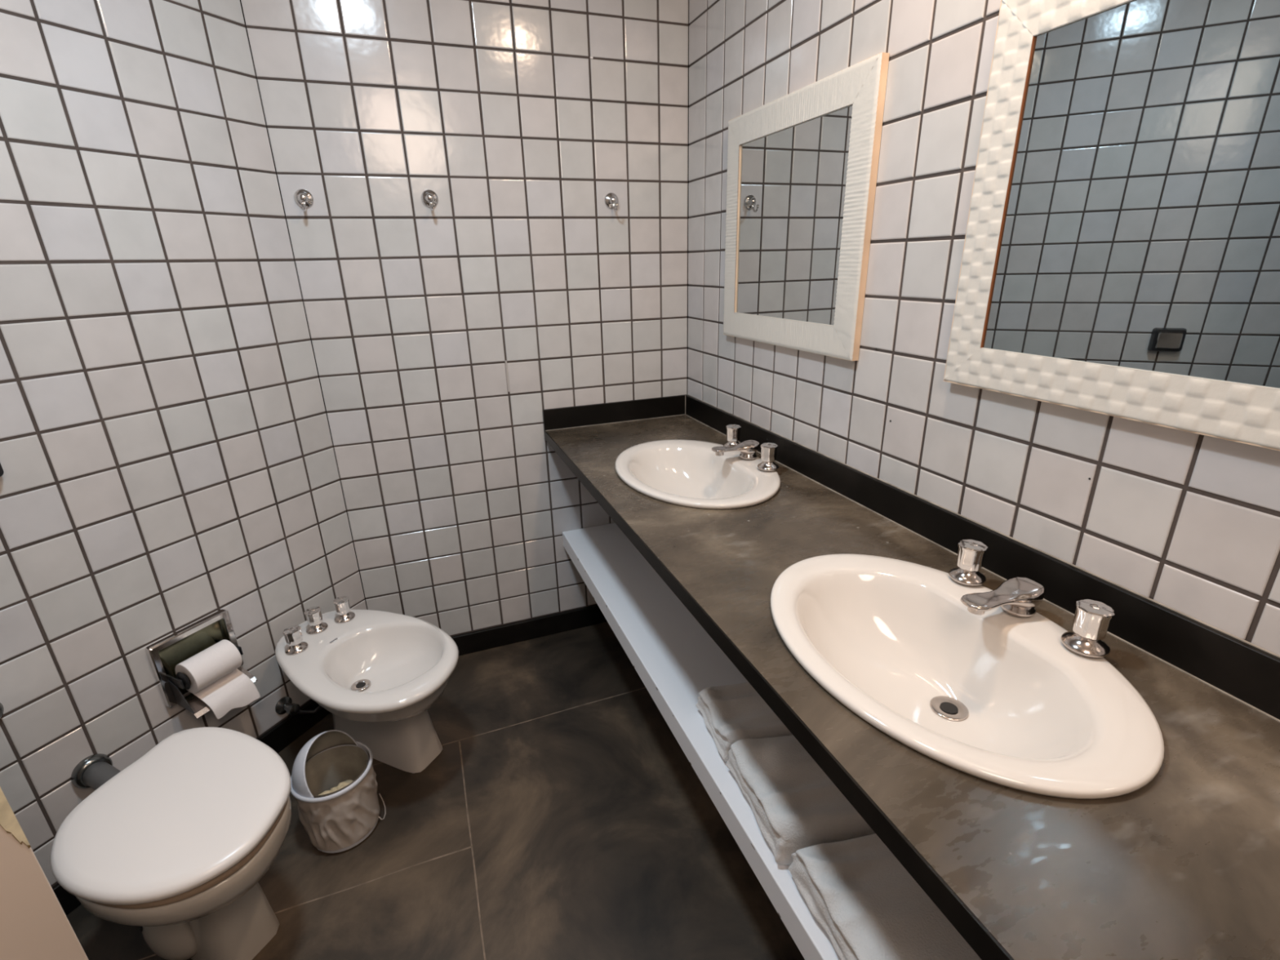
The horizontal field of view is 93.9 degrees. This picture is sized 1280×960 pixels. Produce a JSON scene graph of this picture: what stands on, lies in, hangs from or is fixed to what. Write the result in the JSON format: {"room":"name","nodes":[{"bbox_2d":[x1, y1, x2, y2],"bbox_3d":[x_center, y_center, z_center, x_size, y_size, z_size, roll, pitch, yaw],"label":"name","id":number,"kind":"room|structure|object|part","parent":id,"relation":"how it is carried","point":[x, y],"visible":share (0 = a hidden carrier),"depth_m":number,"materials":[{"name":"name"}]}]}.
{"room":"bathroom","nodes":[
{"label":"bathroom","id":0,"kind":"room"},
{"bbox_2d":[0,0,367,887],"bbox_3d":[-1.308,-0.187,1.107,0.101,2.360,1.500,8,22,23],"label":"wall","id":1,"kind":"structure","parent":0,"point":[168,462],"depth_m":1.35,"materials":[{"name":"tile"}]},
{"bbox_2d":[0,702,4,718],"bbox_3d":[-1.292,0.468,1.179,0.032,0.060,0.060,8,22,23],"label":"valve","id":2,"kind":"object","parent":1,"relation":"attached to","point":[2,708],"visible":1,"depth_m":1.20,"materials":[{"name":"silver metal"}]},
{"bbox_2d":[0,462,4,476],"bbox_3d":[-1.256,-0.032,1.108,0.032,0.086,0.098,8,22,23],"label":"valve","id":3,"kind":"object","parent":1,"relation":"attached to","point":[2,472],"visible":1,"depth_m":1.15,"materials":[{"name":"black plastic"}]},
{"bbox_2d":[71,753,120,790],"bbox_3d":[-1.174,0.674,1.330,0.178,0.074,0.074,8,22,23],"label":"pipe","id":4,"kind":"object","parent":1,"relation":"attached to","point":[94,771],"visible":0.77,"depth_m":1.33,"materials":[{"name":"silver metal"}]},
{"bbox_2d":[51,699,330,915],"bbox_3d":[-1.229,0.888,1.478,0.012,0.082,1.484,8,22,23],"label":"baseboard","id":5,"kind":"structure","parent":1,"relation":"attached to","point":[277,738],"depth_m":1.80,"materials":[{"name":"tile"}]},
{"bbox_2d":[145,608,257,718],"bbox_3d":[-1.108,0.470,1.531,0.089,0.196,0.190,8,22,23],"label":"toilet paper holder","id":6,"kind":"object","parent":1,"relation":"attached to","point":[164,655],"visible":0.63,"depth_m":1.50,"materials":[{"name":"silver metal"}]},
{"bbox_3d":[-1.148,0.498,1.475,0.063,0.024,0.004,8,22,23],"label":"arm","id":7,"kind":"part","parent":6,"relation":"part of","materials":[{"name":"black plastic"}]},
{"bbox_3d":[-1.148,0.455,1.545,0.001,0.152,0.160,8,22,23],"label":"plate","id":8,"kind":"part","parent":6,"relation":"part of","materials":[{"name":"metal"}]},
{"bbox_2d":[174,639,260,719],"bbox_3d":[-1.095,0.519,1.550,0.095,0.178,0.125,8,22,23],"label":"toilet paper roll","id":9,"kind":"object","parent":6,"relation":"hanging from","point":[213,673],"visible":0.94,"depth_m":1.53,"materials":[{"name":"white paper"}]},
{"bbox_3d":[-1.087,0.451,1.600,0.063,0.024,0.004,8,22,23],"label":"arm","id":10,"kind":"part","parent":6,"relation":"part of"},
{"bbox_2d":[275,696,322,715],"bbox_3d":[-0.992,0.617,1.776,0.189,0.223,0.063,-4,20,-8],"label":"shutoff valve","id":11,"kind":"object","parent":1,"relation":"attached to","point":[285,704],"visible":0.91,"depth_m":1.78,"materials":[{"name":"silver metal"}]},
{"bbox_2d":[293,188,313,211],"bbox_3d":[-0.902,-0.750,1.599,0.047,0.059,0.057,-9,21,-19],"label":"robe hook","id":12,"kind":"object","parent":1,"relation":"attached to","point":[304,198],"visible":1,"depth_m":1.61,"materials":[{"name":"silver metal"}]},
{"bbox_3d":[-0.900,-0.734,1.598,0.010,0.031,0.044,-9,21,-19],"label":"hook arm","id":13,"kind":"part","parent":12,"relation":"part of","materials":[{"name":"silver metal"}]},
{"bbox_2d":[66,622,804,959],"bbox_3d":[-0.312,1.208,0.806,2.861,0.100,3.700,-9,21,-19],"label":"floor","id":14,"kind":"structure","parent":0,"point":[559,814],"depth_m":1.47,"materials":[{"name":"tile"}]},
{"bbox_2d":[49,727,291,959],"bbox_3d":[-0.951,0.789,1.231,0.611,0.424,0.344,8,22,23],"label":"toilet","id":15,"kind":"object","parent":14,"relation":"on","point":[177,846],"visible":1,"depth_m":1.09,"materials":[{"name":"white ceramic"}]},
{"bbox_3d":[-0.956,0.813,1.242,0.600,0.373,0.323,8,22,23],"label":"bowl","id":16,"kind":"part","parent":15,"relation":"part of","materials":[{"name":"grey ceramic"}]},
{"bbox_3d":[-0.868,0.640,1.134,0.399,0.020,0.325,8,22,23],"label":"seat","id":17,"kind":"part","parent":15,"relation":"part of","materials":[{"name":"beige plastic"}]},
{"bbox_2d":[290,729,386,853],"bbox_3d":[-0.762,0.763,1.498,0.187,0.280,0.187,-9,21,-19],"label":"waste bin","id":18,"kind":"object","parent":14,"relation":"on","point":[334,784],"visible":0.99,"depth_m":1.47,"materials":[{"name":"white plastic"}]},
{"bbox_2d":[275,608,458,773],"bbox_3d":[-0.749,0.639,1.689,0.572,0.381,0.370,8,22,23],"label":"bidet","id":19,"kind":"object","parent":14,"relation":"on","point":[379,674],"visible":0.97,"depth_m":1.68,"materials":[{"name":"white ceramic"}]},
{"bbox_2d":[282,595,355,655],"bbox_3d":[-0.920,0.404,1.698,0.088,0.066,0.218,8,22,23],"label":"faucet","id":20,"kind":"object","parent":19,"relation":"on","point":[292,634],"visible":1,"depth_m":1.70,"materials":[{"name":"silver metal"}]},
{"bbox_3d":[-0.940,0.422,1.619,0.043,0.046,0.043,8,22,23],"label":"knob","id":21,"kind":"part","parent":20,"relation":"part of","materials":[{"name":"silver metal"}]},
{"bbox_3d":[-0.939,0.453,1.631,0.057,0.020,0.057,8,22,23],"label":"tap handle","id":22,"kind":"part","parent":20,"relation":"part of","materials":[{"name":"silver metal"}]},
{"bbox_3d":[-0.931,0.390,1.708,0.042,0.046,0.042,-3,20,-3],"label":"knob","id":23,"kind":"part","parent":20,"relation":"part of","materials":[{"name":"silver metal"}]},
{"bbox_3d":[-0.931,0.420,1.719,0.057,0.020,0.057,8,22,23],"label":"tap handle","id":24,"kind":"part","parent":20,"relation":"part of","materials":[{"name":"silver metal"}]},
{"bbox_3d":[-0.876,0.370,1.758,0.043,0.046,0.043,8,22,23],"label":"knob","id":25,"kind":"part","parent":20,"relation":"part of","materials":[{"name":"silver metal"}]},
{"bbox_3d":[-0.875,0.401,1.769,0.057,0.020,0.057,8,22,23],"label":"tap handle","id":26,"kind":"part","parent":20,"relation":"part of","materials":[{"name":"silver metal"}]},
{"bbox_2d":[240,0,688,636],"bbox_3d":[-0.410,-0.523,1.966,1.200,2.360,0.101,-9,21,-19],"label":"wall","id":27,"kind":"structure","parent":0,"point":[442,337],"depth_m":1.84,"materials":[{"name":"tile"}]},
{"bbox_2d":[421,189,438,210],"bbox_3d":[-0.597,-0.799,1.704,0.047,0.059,0.057,-9,21,-19],"label":"robe hook","id":28,"kind":"object","parent":27,"relation":"attached to","point":[429,198],"visible":1,"depth_m":1.72,"materials":[{"name":"silver metal"}]},
{"bbox_3d":[-0.595,-0.783,1.703,0.010,0.031,0.044,-9,21,-19],"label":"hook arm","id":29,"kind":"part","parent":28,"relation":"part of","materials":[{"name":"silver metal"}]},
{"bbox_2d":[450,604,607,655],"bbox_3d":[-0.363,0.563,2.307,1.194,0.082,0.012,-9,21,-19],"label":"baseboard","id":30,"kind":"structure","parent":27,"relation":"attached to","point":[517,632],"depth_m":2.28,"materials":[{"name":"tile"}]},
{"bbox_2d":[604,192,618,212],"bbox_3d":[-0.081,-0.876,1.883,0.047,0.059,0.057,-9,21,-19],"label":"robe hook","id":31,"kind":"object","parent":27,"relation":"attached to","point":[611,201],"visible":1,"depth_m":1.89,"materials":[{"name":"silver metal"}]},
{"bbox_3d":[-0.079,-0.861,1.882,0.010,0.031,0.044,-9,21,-19],"label":"hook arm","id":32,"kind":"part","parent":31,"relation":"part of","materials":[{"name":"silver metal"}]},
{"bbox_2d":[687,0,1279,655],"bbox_3d":[0.762,-0.114,0.766,0.101,2.360,3.100,-9,21,-19],"label":"wall","id":33,"kind":"structure","parent":0,"point":[1187,522],"depth_m":1.11,"materials":[{"name":"tile"}]},
{"bbox_2d":[562,522,840,959],"bbox_3d":[0.435,0.614,1.092,0.507,0.060,2.749,-9,21,-19],"label":"wall shelf","id":34,"kind":"object","parent":33,"relation":"attached to","point":[675,659],"visible":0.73,"depth_m":1.46,"materials":[{"name":"white"}]},
{"bbox_2d":[695,681,793,761],"bbox_3d":[0.317,0.481,1.253,0.371,0.083,0.164,-5,20,-8],"label":"folded towel","id":35,"kind":"object","parent":34,"relation":"on","point":[731,713],"visible":0.37,"depth_m":1.23,"materials":[{"name":"white fabric"}]},
{"bbox_2d":[725,735,875,865],"bbox_3d":[0.377,0.538,1.076,0.395,0.095,0.215,-5,20,-9],"label":"folded towel","id":36,"kind":"object","parent":34,"relation":"on","point":[795,805],"visible":0.48,"depth_m":1.01,"materials":[{"name":"white fabric"}]},
{"bbox_2d":[788,833,981,959],"bbox_3d":[0.460,0.617,0.858,0.413,0.094,0.257,-5,20,-9],"label":"folded towel","id":37,"kind":"object","parent":34,"relation":"on","point":[868,904],"visible":0.4,"depth_m":0.84,"materials":[{"name":"white fabric"}]},
{"bbox_2d":[723,52,889,360],"bbox_3d":[0.365,-0.632,1.496,0.022,0.580,0.602,-9,21,-19],"label":"wall mirror","id":38,"kind":"object","parent":33,"relation":"attached to","point":[802,164],"visible":1,"depth_m":1.41,"materials":[{"name":"white mirror"}]},
{"bbox_3d":[0.362,-0.631,1.495,0.004,0.442,0.464,-9,21,-19],"label":"glass","id":39,"kind":"part","parent":38,"relation":"part of","materials":[{"name":"grey mirror"}]},
{"bbox_2d":[542,394,1279,959],"bbox_3d":[0.407,0.200,0.934,0.544,0.106,2.749,-9,21,-19],"label":"countertop","id":40,"kind":"structure","parent":33,"relation":"attached to","point":[1184,864],"depth_m":0.71,"materials":[{"name":"stone"}]},
{"bbox_2d":[614,439,780,509],"bbox_3d":[0.147,0.036,1.645,0.409,0.154,0.561,-9,21,-19],"label":"washbasin","id":41,"kind":"object","parent":40,"relation":"in","point":[679,472],"visible":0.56,"depth_m":1.73,"materials":[{"name":"white ceramic"}]},
{"bbox_2d":[711,424,778,471],"bbox_3d":[0.268,-0.090,1.650,0.147,0.066,0.262,-9,21,-19],"label":"faucet","id":42,"kind":"object","parent":40,"relation":"on","point":[748,449],"visible":1,"depth_m":1.64,"materials":[{"name":"silver metal"}]},
{"bbox_3d":[0.274,-0.107,1.762,0.057,0.020,0.057,-9,21,-19],"label":"tap handle","id":43,"kind":"part","parent":42,"relation":"part of","materials":[{"name":"silver metal"}]},
{"bbox_3d":[0.273,-0.138,1.751,0.042,0.046,0.042,16,26,39],"label":"knob","id":44,"kind":"part","parent":42,"relation":"part of","materials":[{"name":"silver metal"}]},
{"bbox_3d":[0.264,-0.086,1.651,0.140,0.030,0.055,-9,21,-19],"label":"spout arm","id":45,"kind":"part","parent":42,"relation":"part of","materials":[{"name":"silver metal"}]},
{"bbox_3d":[0.302,-0.073,1.671,0.049,0.018,0.049,-9,21,-19],"label":"spout","id":46,"kind":"part","parent":42,"relation":"part of","materials":[{"name":"silver metal"}]},
{"bbox_3d":[0.339,-0.042,1.579,0.057,0.020,0.057,-9,21,-19],"label":"tap handle","id":47,"kind":"part","parent":42,"relation":"part of","materials":[{"name":"silver metal"}]},
{"bbox_3d":[0.338,-0.072,1.568,0.043,0.046,0.043,-9,21,-19],"label":"knob","id":48,"kind":"part","parent":42,"relation":"part of","materials":[{"name":"silver metal"}]},
{"bbox_2d":[770,553,1164,799],"bbox_3d":[0.426,0.302,0.899,0.409,0.154,0.561,-9,21,-19],"label":"washbasin","id":49,"kind":"object","parent":40,"relation":"in","point":[997,696],"visible":0.93,"depth_m":0.89,"materials":[{"name":"white ceramic"}]},
{"bbox_2d":[948,539,1114,657],"bbox_3d":[0.552,0.175,0.905,0.147,0.066,0.262,-9,21,-19],"label":"faucet","id":50,"kind":"object","parent":40,"relation":"on","point":[1017,596],"visible":1,"depth_m":0.89,"materials":[{"name":"silver metal"}]},
{"bbox_3d":[0.559,0.158,1.018,0.057,0.020,0.057,-9,21,-19],"label":"tap handle","id":51,"kind":"part","parent":50,"relation":"part of","materials":[{"name":"silver metal"}]},
{"bbox_3d":[0.558,0.127,1.007,0.042,0.046,0.042,16,26,39],"label":"knob","id":52,"kind":"part","parent":50,"relation":"part of","materials":[{"name":"silver metal"}]},
{"bbox_3d":[0.549,0.179,0.906,0.140,0.030,0.055,-9,21,-19],"label":"spout arm","id":53,"kind":"part","parent":50,"relation":"part of","materials":[{"name":"silver metal"}]},
{"bbox_3d":[0.587,0.192,0.926,0.049,0.018,0.049,-9,21,-19],"label":"spout","id":54,"kind":"part","parent":50,"relation":"part of","materials":[{"name":"silver metal"}]},
{"bbox_3d":[0.624,0.223,0.835,0.057,0.020,0.057,-9,21,-19],"label":"tap handle","id":55,"kind":"part","parent":50,"relation":"part of","materials":[{"name":"silver metal"}]},
{"bbox_3d":[0.623,0.193,0.823,0.043,0.046,0.043,-9,21,-19],"label":"knob","id":56,"kind":"part","parent":50,"relation":"part of","materials":[{"name":"silver metal"}]},
{"bbox_2d":[542,394,1279,719],"bbox_3d":[0.407,0.186,0.928,0.543,0.072,2.749,-9,21,-19],"label":"backsplash","id":57,"kind":"structure","parent":33,"relation":"attached to","point":[1244,671],"depth_m":1.01,"materials":[{"name":"stone"}]},
{"bbox_2d":[943,0,1279,451],"bbox_3d":[0.720,-0.317,0.610,0.021,0.584,0.902,-9,21,-19],"label":"wall mirror","id":58,"kind":"object","parent":33,"relation":"attached to","point":[1121,258],"visible":1,"depth_m":0.79,"materials":[{"name":"white mirror"}]},
{"bbox_3d":[-1.258,0.387,-0.467,0.100,2.360,2.039,-9,21,-19],"label":"wall","id":59,"kind":"structure","parent":0,"visible":0},
{"bbox_2d":[0,786,88,959],"bbox_3d":[-1.095,0.257,0.322,0.036,2.040,0.913,12,24,33],"label":"door","id":60,"kind":"structure","parent":59,"relation":"in","point":[34,925],"depth_m":0.80,"materials":[{"name":"beige paint"}]}
]}

